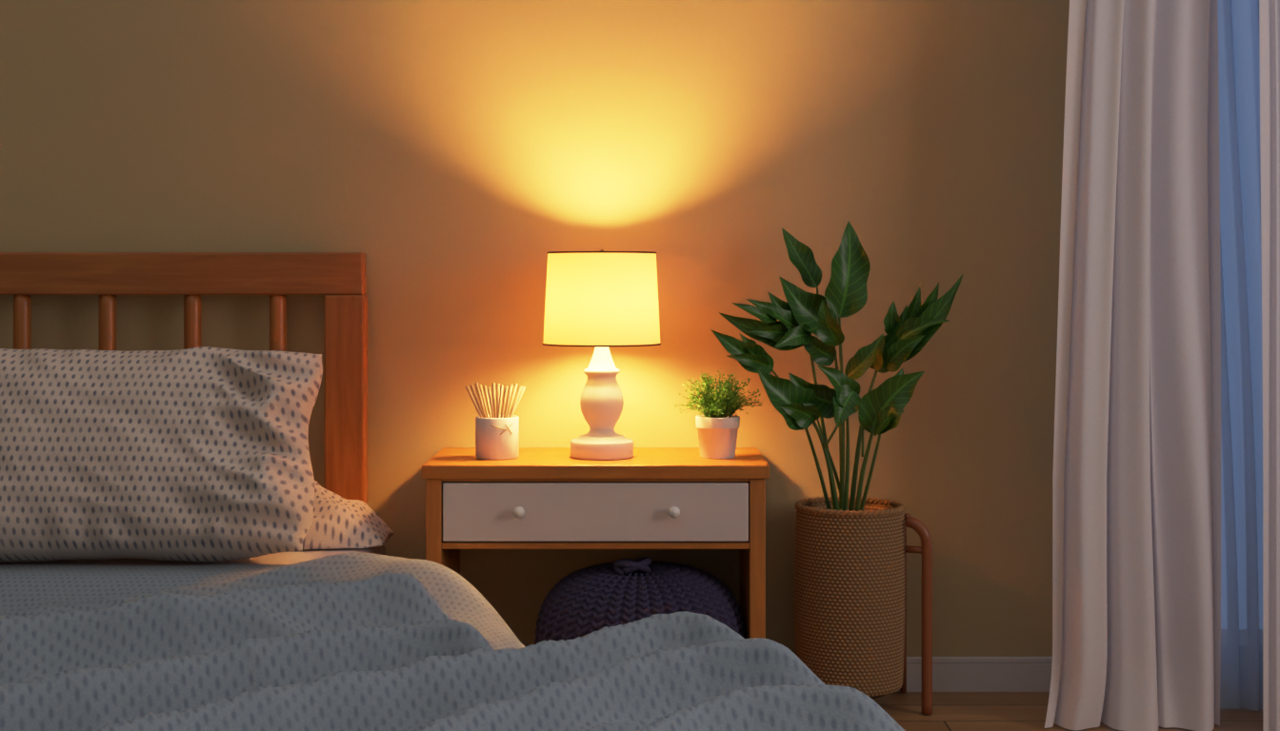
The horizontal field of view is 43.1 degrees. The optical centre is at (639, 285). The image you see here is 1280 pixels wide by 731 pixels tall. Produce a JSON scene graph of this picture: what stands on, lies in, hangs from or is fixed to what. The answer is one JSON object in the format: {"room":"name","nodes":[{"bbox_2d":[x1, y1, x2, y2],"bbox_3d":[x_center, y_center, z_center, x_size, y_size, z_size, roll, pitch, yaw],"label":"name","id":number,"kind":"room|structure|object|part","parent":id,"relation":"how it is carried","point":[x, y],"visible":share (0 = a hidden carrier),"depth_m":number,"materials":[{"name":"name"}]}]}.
{"room":"bedroom","nodes":[
{"label":"bedroom","id":0,"kind":"room"},
{"bbox_2d":[0,0,1069,657],"bbox_3d":[-0.100,-0.400,3.460,5.200,2.500,0.120,0,0,0],"label":"wall","id":1,"kind":"structure","parent":0,"point":[455,146],"depth_m":3.40,"materials":[{"name":"paint"}]},
{"bbox_2d":[896,657,1052,692],"bbox_3d":[-0.880,0.815,3.393,3.640,0.071,0.014,0,0,0],"label":"baseboard","id":2,"kind":"structure","parent":1,"relation":"attached to","point":[950,674],"depth_m":3.39,"materials":[{"name":"white paint"}]},
{"bbox_3d":[1.475,-1.333,3.252,1.450,0.036,0.295,0,0,0],"label":"curtain rod","id":3,"kind":"object","parent":1,"relation":"attached to","visible":0},
{"bbox_2d":[1044,0,1220,730],"bbox_3d":[0.945,-0.232,3.112,0.342,2.156,0.107,0,0,0],"label":"curtain","id":4,"kind":"object","parent":3,"relation":"hanging from","point":[1136,474],"visible":1,"depth_m":3.10,"materials":[{"name":"white fabric"}]},
{"bbox_2d":[1217,0,1262,711],"bbox_3d":[1.499,-0.232,3.258,1.033,2.156,0.095,0,0,0],"label":"sheer curtain","id":5,"kind":"object","parent":3,"relation":"hanging from","point":[1241,673],"visible":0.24,"depth_m":3.23,"materials":[{"name":"blue fabric"}]},
{"bbox_2d":[1259,0,1279,730],"bbox_3d":[1.352,-0.232,3.041,0.394,2.156,0.047,0,0,0],"label":"curtain","id":6,"kind":"object","parent":3,"relation":"hanging from","point":[1269,10],"visible":1,"depth_m":3.04,"materials":[{"name":"fabric"}]},
{"bbox_2d":[872,692,1263,730],"bbox_3d":[-0.100,0.875,1.600,5.400,0.050,4.800,0,0,0],"label":"floor","id":7,"kind":"structure","parent":0,"point":[951,711],"depth_m":3.20,"materials":[{"name":"brown wood"}]},
{"bbox_2d":[0,252,367,504],"bbox_3d":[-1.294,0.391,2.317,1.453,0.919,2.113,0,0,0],"label":"headboard","id":8,"kind":"object","parent":7,"relation":"on","point":[341,277],"visible":0.32,"depth_m":3.33,"materials":[{"name":"brown wood"}]},
{"bbox_3d":[-1.294,-0.025,3.349,1.451,0.088,0.042,0,0,0],"label":"headboard rail","id":9,"kind":"part","parent":8,"relation":"part of","materials":[{"name":"brown wood"}]},
{"bbox_2d":[0,545,385,565],"bbox_3d":[-1.258,0.602,2.297,1.485,0.193,2.035,0,0,0],"label":"mattress","id":10,"kind":"object","parent":8,"relation":"on","point":[290,557],"visible":0.08,"depth_m":2.97,"materials":[{"name":"white fabric"}]},
{"bbox_2d":[0,346,322,563],"bbox_3d":[-1.002,0.308,2.958,0.825,0.392,0.312,0,0,0],"label":"pillow","id":11,"kind":"object","parent":10,"relation":"on","point":[200,454],"visible":1,"depth_m":2.86,"materials":[{"name":"white fabric"}]},
{"bbox_2d":[302,480,393,549],"bbox_3d":[-0.905,0.418,3.193,0.826,0.172,0.256,0,0,0],"label":"pillow","id":12,"kind":"object","parent":10,"relation":"on","point":[337,522],"visible":0.24,"depth_m":3.11,"materials":[{"name":"white fabric"}]},
{"bbox_3d":[-0.608,0.435,3.349,0.082,0.830,0.048,0,0,0],"label":"headboard post","id":13,"kind":"part","parent":8,"relation":"part of","materials":[{"name":"brown wood"}]},
{"bbox_2d":[0,552,905,730],"bbox_3d":[-0.753,0.635,2.054,2.594,0.417,1.708,0,0,0],"label":"duvet","id":14,"kind":"object","parent":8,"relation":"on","point":[350,641],"visible":1,"depth_m":2.03,"materials":[{"name":"grey fabric"}]},
{"bbox_2d":[421,447,770,639],"bbox_3d":[-0.084,0.595,3.217,0.659,0.510,0.357,0,0,0],"label":"nightstand","id":15,"kind":"object","parent":7,"relation":"on","point":[460,514],"visible":0.84,"depth_m":3.07,"materials":[{"name":"brown wood"}]},
{"bbox_3d":[-0.391,0.608,3.085,0.030,0.484,0.034,0,0,0],"label":"leg","id":16,"kind":"part","parent":15,"relation":"part of","materials":[{"name":"brown wood"}]},
{"bbox_3d":[-0.390,0.593,3.226,0.028,0.454,0.248,0,0,0],"label":"panel","id":17,"kind":"part","parent":15,"relation":"part of","materials":[{"name":"brown wood"}]},
{"bbox_3d":[-0.391,0.608,3.367,0.030,0.484,0.034,0,0,0],"label":"leg","id":18,"kind":"part","parent":15,"relation":"part of","materials":[{"name":"brown wood"}]},
{"bbox_2d":[475,415,519,459],"bbox_3d":[-0.281,0.299,3.189,0.085,0.082,0.087,0,0,0],"label":"cup","id":19,"kind":"object","parent":15,"relation":"on","point":[495,438],"visible":0.91,"depth_m":3.15,"materials":[{"name":"white ceramic"}]},
{"bbox_2d":[465,385,482,418],"bbox_3d":[-0.307,0.263,3.178,0.070,0.135,0.006,0,0,-5],"label":"stick","id":20,"kind":"object","parent":19,"relation":"in","point":[467,387],"visible":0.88,"depth_m":3.17,"materials":[{"name":"brown wood"}]},
{"bbox_2d":[470,384,484,418],"bbox_3d":[-0.306,0.263,3.188,0.057,0.135,0.006,0,0,-8],"label":"stick","id":21,"kind":"object","parent":19,"relation":"in","point":[471,386],"visible":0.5,"depth_m":3.18,"materials":[{"name":"brown wood"}]},
{"bbox_2d":[475,382,486,418],"bbox_3d":[-0.302,0.260,3.183,0.047,0.139,0.006,0,0,10],"label":"stick","id":22,"kind":"object","parent":19,"relation":"in","point":[476,384],"visible":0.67,"depth_m":3.18,"materials":[{"name":"brown wood"}]},
{"bbox_2d":[478,384,488,418],"bbox_3d":[-0.299,0.263,3.194,0.046,0.134,0.006,0,0,31],"label":"stick","id":23,"kind":"object","parent":19,"relation":"in","point":[480,386],"visible":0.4,"depth_m":3.20,"materials":[{"name":"brown wood"}]},
{"bbox_2d":[482,385,491,418],"bbox_3d":[-0.293,0.264,3.199,0.042,0.132,0.006,0,0,37],"label":"stick","id":24,"kind":"object","parent":19,"relation":"in","point":[485,387],"visible":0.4,"depth_m":3.20,"materials":[{"name":"brown wood"}]},
{"bbox_2d":[486,387,494,418],"bbox_3d":[-0.287,0.264,3.177,0.030,0.130,0.006,0,0,-37],"label":"stick","id":25,"kind":"object","parent":19,"relation":"in","point":[489,389],"visible":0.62,"depth_m":3.17,"materials":[{"name":"brown wood"}]},
{"bbox_2d":[491,382,496,418],"bbox_3d":[-0.285,0.260,3.185,0.006,0.138,0.030,0,0,13],"label":"stick","id":26,"kind":"object","parent":19,"relation":"in","point":[492,384],"visible":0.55,"depth_m":3.18,"materials":[{"name":"brown wood"}]},
{"bbox_2d":[496,383,499,418],"bbox_3d":[-0.280,0.261,3.191,0.006,0.135,0.012,0,0,0],"label":"stick","id":27,"kind":"object","parent":19,"relation":"in","point":[497,385],"visible":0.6,"depth_m":3.19,"materials":[{"name":"brown wood"}]},
{"bbox_2d":[497,384,503,418],"bbox_3d":[-0.278,0.262,3.176,0.025,0.133,0.006,0,0,37],"label":"stick","id":28,"kind":"object","parent":19,"relation":"in","point":[501,386],"visible":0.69,"depth_m":3.17,"materials":[{"name":"brown wood"}]},
{"bbox_2d":[500,385,507,418],"bbox_3d":[-0.273,0.263,3.190,0.028,0.131,0.006,0,0,15],"label":"stick","id":29,"kind":"object","parent":19,"relation":"in","point":[506,387],"visible":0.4,"depth_m":3.19,"materials":[{"name":"brown wood"}]},
{"bbox_2d":[503,384,512,418],"bbox_3d":[-0.267,0.261,3.188,0.037,0.134,0.006,0,0,25],"label":"stick","id":30,"kind":"object","parent":19,"relation":"in","point":[510,386],"visible":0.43,"depth_m":3.18,"materials":[{"name":"brown wood"}]},
{"bbox_2d":[506,383,517,418],"bbox_3d":[-0.264,0.261,3.196,0.046,0.135,0.006,0,0,9],"label":"stick","id":31,"kind":"object","parent":19,"relation":"in","point":[515,385],"visible":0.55,"depth_m":3.19,"materials":[{"name":"brown wood"}]},
{"bbox_2d":[508,385,521,418],"bbox_3d":[-0.258,0.262,3.181,0.054,0.131,0.006,0,0,0],"label":"stick","id":32,"kind":"object","parent":19,"relation":"in","point":[520,387],"visible":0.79,"depth_m":3.18,"materials":[{"name":"brown wood"}]},
{"bbox_2d":[511,386,525,418],"bbox_3d":[-0.259,0.263,3.195,0.068,0.129,0.006,0,0,-11],"label":"stick","id":33,"kind":"object","parent":19,"relation":"in","point":[524,388],"visible":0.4,"depth_m":3.20,"materials":[{"name":"brown wood"}]},
{"bbox_3d":[-0.228,0.427,3.053,0.022,0.022,0.027,0,0,0],"label":"knob","id":34,"kind":"part","parent":15,"relation":"part of","materials":[{"name":"white ceramic"}]},
{"bbox_3d":[-0.084,0.369,3.083,0.584,0.006,0.022,0,0,0],"label":"rail","id":35,"kind":"part","parent":15,"relation":"part of","materials":[{"name":"brown wood"}]},
{"bbox_3d":[-0.084,0.494,3.082,0.584,0.012,0.024,0,0,0],"label":"rail","id":36,"kind":"part","parent":15,"relation":"part of","materials":[{"name":"brown wood"}]},
{"bbox_3d":[-0.084,0.430,3.198,0.579,0.111,0.264,0,0,0],"label":"drawer","id":37,"kind":"part","parent":15,"relation":"part of","materials":[{"name":"white paint"}]},
{"bbox_2d":[542,249,660,460],"bbox_3d":[-0.075,0.134,3.205,0.234,0.412,0.234,0,0,0],"label":"table lamp","id":38,"kind":"object","parent":15,"relation":"on","point":[601,300],"visible":1,"depth_m":3.12,"materials":[{"name":"fabric"}]},
{"bbox_3d":[-0.075,0.026,3.205,0.231,0.180,0.231,0,0,0],"label":"lamp shade","id":39,"kind":"part","parent":38,"relation":"part of","materials":[{"name":"fabric"}]},
{"bbox_3d":[-0.075,-0.065,3.205,0.216,0.004,0.216,0,0,-2],"label":"shade trim","id":40,"kind":"part","parent":38,"relation":"part of","materials":[{"name":"fabric"}]},
{"bbox_3d":[-0.075,0.116,3.205,0.234,0.004,0.234,0,0,-6],"label":"shade trim","id":41,"kind":"part","parent":38,"relation":"part of","materials":[{"name":"white fabric"}]},
{"bbox_3d":[0.065,0.427,3.053,0.022,0.022,0.027,0,0,0],"label":"knob","id":42,"kind":"part","parent":15,"relation":"part of","materials":[{"name":"white ceramic"}]},
{"bbox_2d":[674,368,761,459],"bbox_3d":[0.156,0.252,3.203,0.180,0.176,0.163,0,0,0],"label":"potted plant","id":43,"kind":"object","parent":15,"relation":"on","point":[717,428],"visible":1,"depth_m":3.18,"materials":[{"name":"plant"}]},
{"bbox_2d":[695,415,739,459],"bbox_3d":[0.153,0.299,3.200,0.088,0.082,0.088,0,0,0],"label":"pot","id":44,"kind":"object","parent":43,"relation":"attached to","point":[717,434],"depth_m":3.17,"materials":[{"name":"ceramic"}]},
{"bbox_3d":[0.223,0.608,3.367,0.030,0.484,0.034,0,0,0],"label":"leg","id":45,"kind":"part","parent":15,"relation":"part of","materials":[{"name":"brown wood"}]},
{"bbox_3d":[0.222,0.593,3.226,0.028,0.454,0.248,0,0,0],"label":"panel","id":46,"kind":"part","parent":15,"relation":"part of","materials":[{"name":"brown wood"}]},
{"bbox_3d":[0.223,0.608,3.085,0.030,0.484,0.034,0,0,0],"label":"leg","id":47,"kind":"part","parent":15,"relation":"part of","materials":[{"name":"brown wood"}]},
{"bbox_2d":[534,557,744,644],"bbox_3d":[0.000,0.685,3.152,0.426,0.326,0.426,0,0,0],"label":"pouf","id":48,"kind":"object","parent":7,"relation":"on","point":[588,600],"visible":0.47,"depth_m":3.05,"materials":[{"name":"purple fabric"}]},
{"bbox_2d":[869,513,932,715],"bbox_3d":[0.457,0.654,3.270,0.224,0.388,0.184,0,0,-8],"label":"plant stand","id":49,"kind":"object","parent":7,"relation":"on","point":[926,549],"visible":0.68,"depth_m":3.20,"materials":[{"name":"metal"}]},
{"bbox_2d":[794,497,905,697],"bbox_3d":[0.422,0.621,3.257,0.223,0.367,0.223,0,0,0],"label":"basket planter","id":50,"kind":"object","parent":49,"relation":"on","point":[850,569],"visible":0.95,"depth_m":3.16,"materials":[{"name":"brown wicker"}]},
{"bbox_2d":[710,221,963,511],"bbox_3d":[0.389,0.184,3.239,0.503,0.630,0.238,0,0,0],"label":"leafy plant","id":51,"kind":"object","parent":50,"relation":"in","point":[801,403],"visible":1,"depth_m":3.21,"materials":[{"name":"green plant"}]},
{"bbox_3d":[0.546,0.655,3.333,0.018,0.383,0.088,0,0,0],"label":"leg","id":52,"kind":"part","parent":49,"relation":"part of","materials":[{"name":"brown wood"}]},
{"bbox_3d":[0.549,0.525,3.213,0.041,0.014,0.014,0,0,24],"label":"arm","id":53,"kind":"part","parent":49,"relation":"part of"},
{"bbox_3d":[0.554,0.653,3.210,0.052,0.387,0.025,0,0,26],"label":"leg","id":54,"kind":"part","parent":49,"relation":"part of","materials":[{"name":"brown wood"}]}
]}

